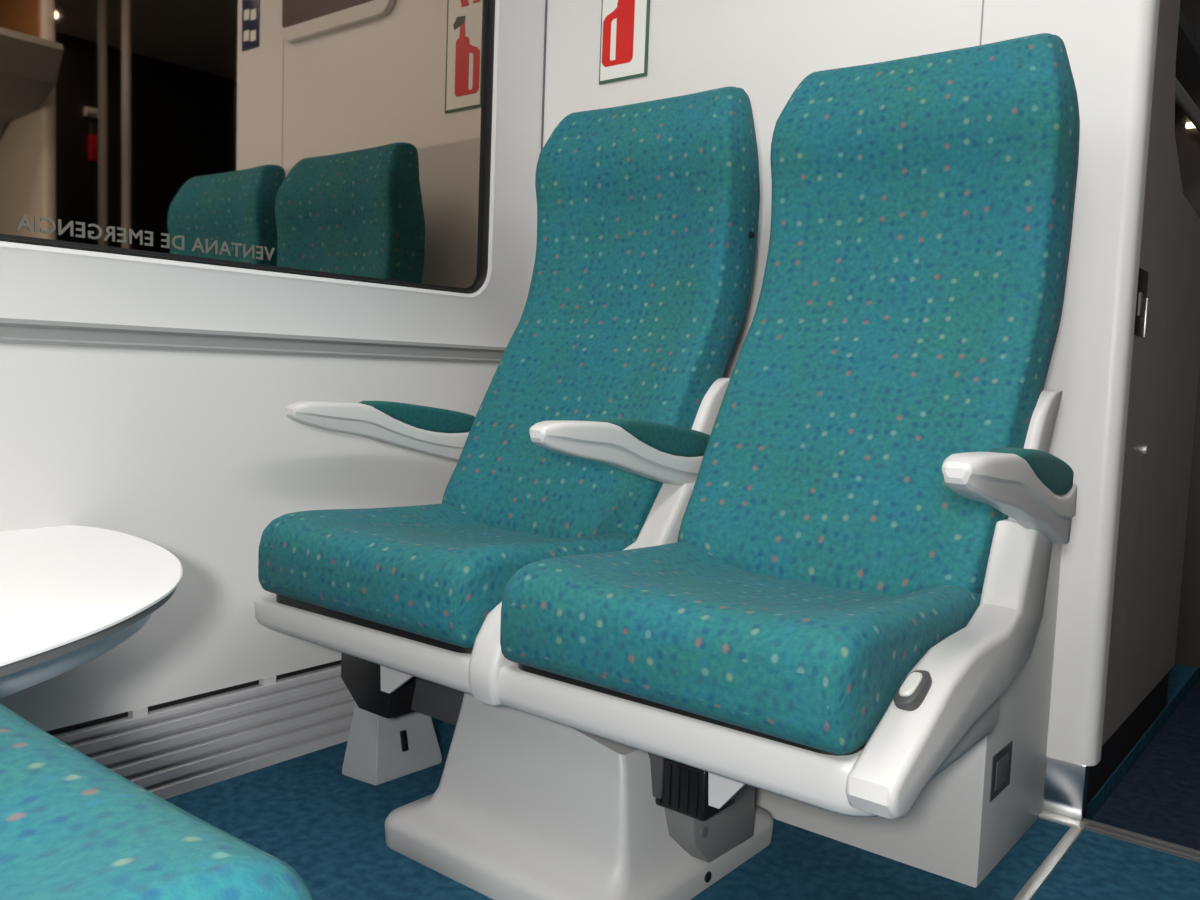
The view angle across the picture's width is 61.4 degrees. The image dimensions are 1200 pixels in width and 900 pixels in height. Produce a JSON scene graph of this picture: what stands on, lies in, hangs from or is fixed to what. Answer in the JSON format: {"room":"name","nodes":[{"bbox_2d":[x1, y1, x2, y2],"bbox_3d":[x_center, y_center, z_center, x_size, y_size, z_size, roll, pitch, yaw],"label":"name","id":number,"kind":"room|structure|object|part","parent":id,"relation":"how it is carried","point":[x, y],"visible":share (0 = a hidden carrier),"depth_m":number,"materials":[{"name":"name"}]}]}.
{"room":"train carriage","nodes":[
{"label":"train carriage","id":0,"kind":"room"},
{"bbox_2d":[0,343,498,731],"bbox_3d":[-1.469,0.163,0.772,0.156,0.569,4.200,6,6,38],"label":"wall","id":1,"kind":"structure","parent":0,"point":[192,455],"depth_m":1.70,"materials":[{"name":"white plastic"}]},
{"bbox_2d":[0,525,182,697],"bbox_3d":[-0.728,0.181,1.139,0.716,0.060,0.598,6,6,38],"label":"table","id":2,"kind":"object","parent":1,"relation":"attached to","point":[70,595],"visible":0.98,"depth_m":1.12,"materials":[{"name":"white plastic"}]},
{"bbox_2d":[0,318,505,362],"bbox_3d":[-1.489,-0.142,0.773,0.076,0.037,4.200,6,6,38],"label":"trim","id":3,"kind":"structure","parent":1,"relation":"on","point":[12,331],"depth_m":1.76,"materials":[{"name":"grey"}]},
{"bbox_2d":[0,0,547,346],"bbox_3d":[-1.447,-0.834,0.705,0.026,1.356,4.200,6,6,38],"label":"window","id":4,"kind":"structure","parent":1,"relation":"in","point":[356,169],"depth_m":1.83,"materials":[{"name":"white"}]},
{"bbox_2d":[164,664,1199,899],"bbox_3d":[0.344,0.721,0.564,3.310,0.060,6.100,6,6,38],"label":"floor","id":5,"kind":"structure","parent":0,"point":[328,825],"depth_m":1.56,"materials":[{"name":"blue carpet"}]},
{"bbox_2d":[0,703,311,899],"bbox_3d":[-0.541,0.050,0.370,0.515,1.242,0.734,6,6,38],"label":"seat","id":6,"kind":"object","parent":5,"relation":"on","point":[72,827],"visible":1,"depth_m":0.53,"materials":[{"name":"teal patterned fabric"}]},
{"bbox_2d":[46,660,355,798],"bbox_3d":[-1.467,0.526,0.797,0.146,0.158,4.175,6,6,38],"label":"air vent grille","id":7,"kind":"object","parent":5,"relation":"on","point":[169,749],"visible":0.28,"depth_m":1.72,"materials":[{"name":"grey metal"}]},
{"bbox_2d":[254,33,1079,899],"bbox_3d":[0.079,-0.021,1.569,1.179,1.242,0.736,6,6,38],"label":"seat","id":8,"kind":"object","parent":5,"relation":"on","point":[648,589],"visible":1,"depth_m":1.48,"materials":[{"name":"teal patterned fabric"},{"name":"light grey plastic"},{"name":"black plastic"}]},
{"bbox_2d":[276,594,472,653],"bbox_3d":[-0.214,0.246,1.673,0.468,0.028,0.452,6,6,38],"label":"tray","id":9,"kind":"object","parent":8,"relation":"on","point":[393,640],"depth_m":1.48,"materials":[{"name":"black plastic"}]},
{"bbox_3d":[-0.384,-0.026,1.898,0.048,0.131,0.463,6,6,38],"label":"armrest","id":10,"kind":"part","parent":8,"relation":"part of","materials":[{"name":"grey plastic"}]},
{"bbox_2d":[258,503,636,647],"bbox_3d":[-0.216,0.175,1.659,0.480,0.132,0.490,6,6,38],"label":"seat cushion","id":11,"kind":"object","parent":8,"relation":"on","point":[432,575],"depth_m":1.50,"materials":[{"name":"teal fabric"}]},
{"bbox_3d":[-0.004,-0.232,1.874,0.484,0.877,0.348,6,6,38],"label":"backrest","id":12,"kind":"part","parent":8,"relation":"part of","materials":[{"name":"teal fabric"}]},
{"bbox_3d":[0.053,0.018,1.545,0.048,0.131,0.456,6,6,38],"label":"armrest","id":13,"kind":"part","parent":8,"relation":"part of","materials":[{"name":"grey plastic"}]},
{"bbox_3d":[-0.027,0.295,1.500,1.098,0.062,0.432,6,6,38],"label":"seat frame","id":14,"kind":"part","parent":8,"relation":"part of","materials":[{"name":"grey plastic"}]},
{"bbox_2d":[518,663,866,755],"bbox_3d":[0.205,0.287,1.339,0.468,0.028,0.452,6,6,38],"label":"tray","id":15,"kind":"object","parent":8,"relation":"on","point":[689,728],"depth_m":1.15,"materials":[{"name":"black plastic"}]},
{"bbox_2d":[500,542,980,754],"bbox_3d":[0.204,0.217,1.325,0.480,0.132,0.490,6,6,38],"label":"seat cushion","id":16,"kind":"object","parent":8,"relation":"on","point":[779,648],"depth_m":1.16,"materials":[{"name":"teal fabric"}]},
{"bbox_3d":[0.415,-0.190,1.540,0.484,0.877,0.348,6,6,38],"label":"backrest","id":17,"kind":"part","parent":8,"relation":"part of","materials":[{"name":"teal fabric"}]},
{"bbox_3d":[0.420,0.224,1.162,0.053,0.254,0.510,6,6,38],"label":"frame","id":18,"kind":"part","parent":8,"relation":"part of","materials":[{"name":"grey plastic"}]},
{"bbox_3d":[0.478,0.064,1.171,0.048,0.131,0.400,6,6,38],"label":"armrest","id":19,"kind":"part","parent":8,"relation":"part of","materials":[{"name":"grey plastic"}]},
{"bbox_2d":[754,543,1061,887],"bbox_3d":[0.460,0.339,1.713,0.503,0.530,0.331,6,6,38],"label":"box","id":20,"kind":"object","parent":5,"relation":"on","point":[969,816],"visible":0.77,"depth_m":1.52,"materials":[{"name":"light grey painted metal"},{"name":"dark grey plastic"}]},
{"bbox_2d":[989,741,1012,801],"bbox_3d":[0.594,0.475,1.497,0.003,0.067,0.090,6,6,38],"label":"socket","id":21,"kind":"object","parent":20,"relation":"attached to","point":[1001,755],"depth_m":1.49,"materials":[{"name":"grey plastic"}]},
{"bbox_2d":[1013,826,1083,899],"bbox_3d":[-0.523,0.725,0.033,0.018,0.052,4.188,6,6,38],"label":"trim","id":22,"kind":"structure","parent":5,"relation":"on","point":[1045,869],"depth_m":1.52,"materials":[{"name":"grey metal"}]},
{"bbox_2d":[1083,818,1199,862],"bbox_3d":[1.534,0.716,1.091,1.910,0.056,0.034,6,6,38],"label":"trim","id":23,"kind":"structure","parent":5,"relation":"on","point":[1094,826],"depth_m":1.62,"materials":[{"name":"grey metal"}]},
{"bbox_2d":[543,0,1159,765],"bbox_3d":[0.342,-0.537,2.011,1.332,2.020,0.050,6,6,38],"label":"wall","id":24,"kind":"structure","parent":0,"point":[765,49],"depth_m":1.67,"materials":[{"name":"white plastic"}]},
{"bbox_2d":[599,0,649,83],"bbox_3d":[0.054,-0.953,2.185,0.131,0.300,0.007,6,6,38],"label":"fire extinguisher sign","id":25,"kind":"object","parent":24,"relation":"attached to","point":[624,38],"visible":1,"depth_m":2.19,"materials":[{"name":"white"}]},
{"bbox_2d":[980,0,983,44],"bbox_3d":[0.643,-0.505,1.740,0.003,2.020,0.003,6,6,38],"label":"trim","id":26,"kind":"structure","parent":24,"relation":"attached to","point":[982,0],"depth_m":1.72,"materials":[{"name":"grey"}]},
{"bbox_2d":[1039,810,1087,828],"bbox_3d":[0.766,0.615,1.684,0.080,0.007,0.026,6,6,38],"label":"trim","id":27,"kind":"structure","parent":24,"relation":"attached to","point":[1046,815],"depth_m":1.68,"materials":[{"name":"grey metal"}]},
{"bbox_2d":[1042,757,1088,820],"bbox_3d":[0.336,0.523,2.058,1.210,0.100,0.026,6,6,38],"label":"baseboard","id":28,"kind":"structure","parent":24,"relation":"attached to","point":[1065,783],"depth_m":1.69,"materials":[{"name":"silver metal"}]},
{"bbox_2d":[1102,0,1199,745],"bbox_3d":[1.084,-0.504,1.944,0.058,2.020,0.770,6,6,38],"label":"door","id":29,"kind":"structure","parent":0,"point":[1165,366],"depth_m":1.91,"materials":[{"name":"metal"}]},
{"bbox_2d":[1086,672,1168,805],"bbox_3d":[1.037,0.551,2.033,0.058,0.100,0.770,6,6,38],"label":"baseboard","id":30,"kind":"structure","parent":29,"relation":"attached to","point":[1122,741],"depth_m":1.98,"materials":[{"name":"black"}]},
{"bbox_2d":[1134,268,1148,337],"bbox_3d":[0.921,-0.251,1.722,0.008,0.113,0.109,6,6,38],"label":"door lock","id":31,"kind":"object","parent":29,"relation":"attached to","point":[1142,300],"visible":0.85,"depth_m":1.72,"materials":[{"name":"black metal"}]},
{"bbox_2d":[1142,446,1147,454],"bbox_3d":[0.991,0.000,1.840,0.007,0.016,0.016,6,6,38],"label":"cap","id":32,"kind":"object","parent":29,"relation":"attached to","point":[1145,448],"visible":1,"depth_m":1.83,"materials":[{"name":"grey metal"}]},
{"bbox_2d":[1175,0,1199,667],"bbox_3d":[2.180,-0.430,2.152,2.400,2.120,0.060,6,6,38],"label":"wall","id":33,"kind":"structure","parent":0,"point":[1188,634],"depth_m":2.65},
{"bbox_3d":[1.103,-0.519,2.768,0.060,2.120,1.620,6,6,38],"label":"wall","id":34,"kind":"structure","parent":0,"visible":0},
{"bbox_2d":[1175,8,1199,216],"bbox_3d":[1.142,-0.640,2.358,0.472,0.430,0.880,6,6,38],"label":"shelf","id":35,"kind":"object","parent":34,"relation":"attached to","point":[1187,72],"visible":0.11,"depth_m":2.28,"materials":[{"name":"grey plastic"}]},
{"bbox_3d":[1.326,-0.708,2.220,0.024,0.024,0.860,6,6,38],"label":"rail","id":36,"kind":"part","parent":35,"relation":"part of","materials":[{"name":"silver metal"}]},
{"bbox_2d":[1186,122,1195,128],"bbox_3d":[1.514,-0.823,2.555,0.060,0.014,0.015,6,6,38],"label":"lamp","id":37,"kind":"object","parent":35,"relation":"attached to","point":[1189,125],"visible":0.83,"depth_m":2.56,"materials":[{"name":"beige"}]}
]}

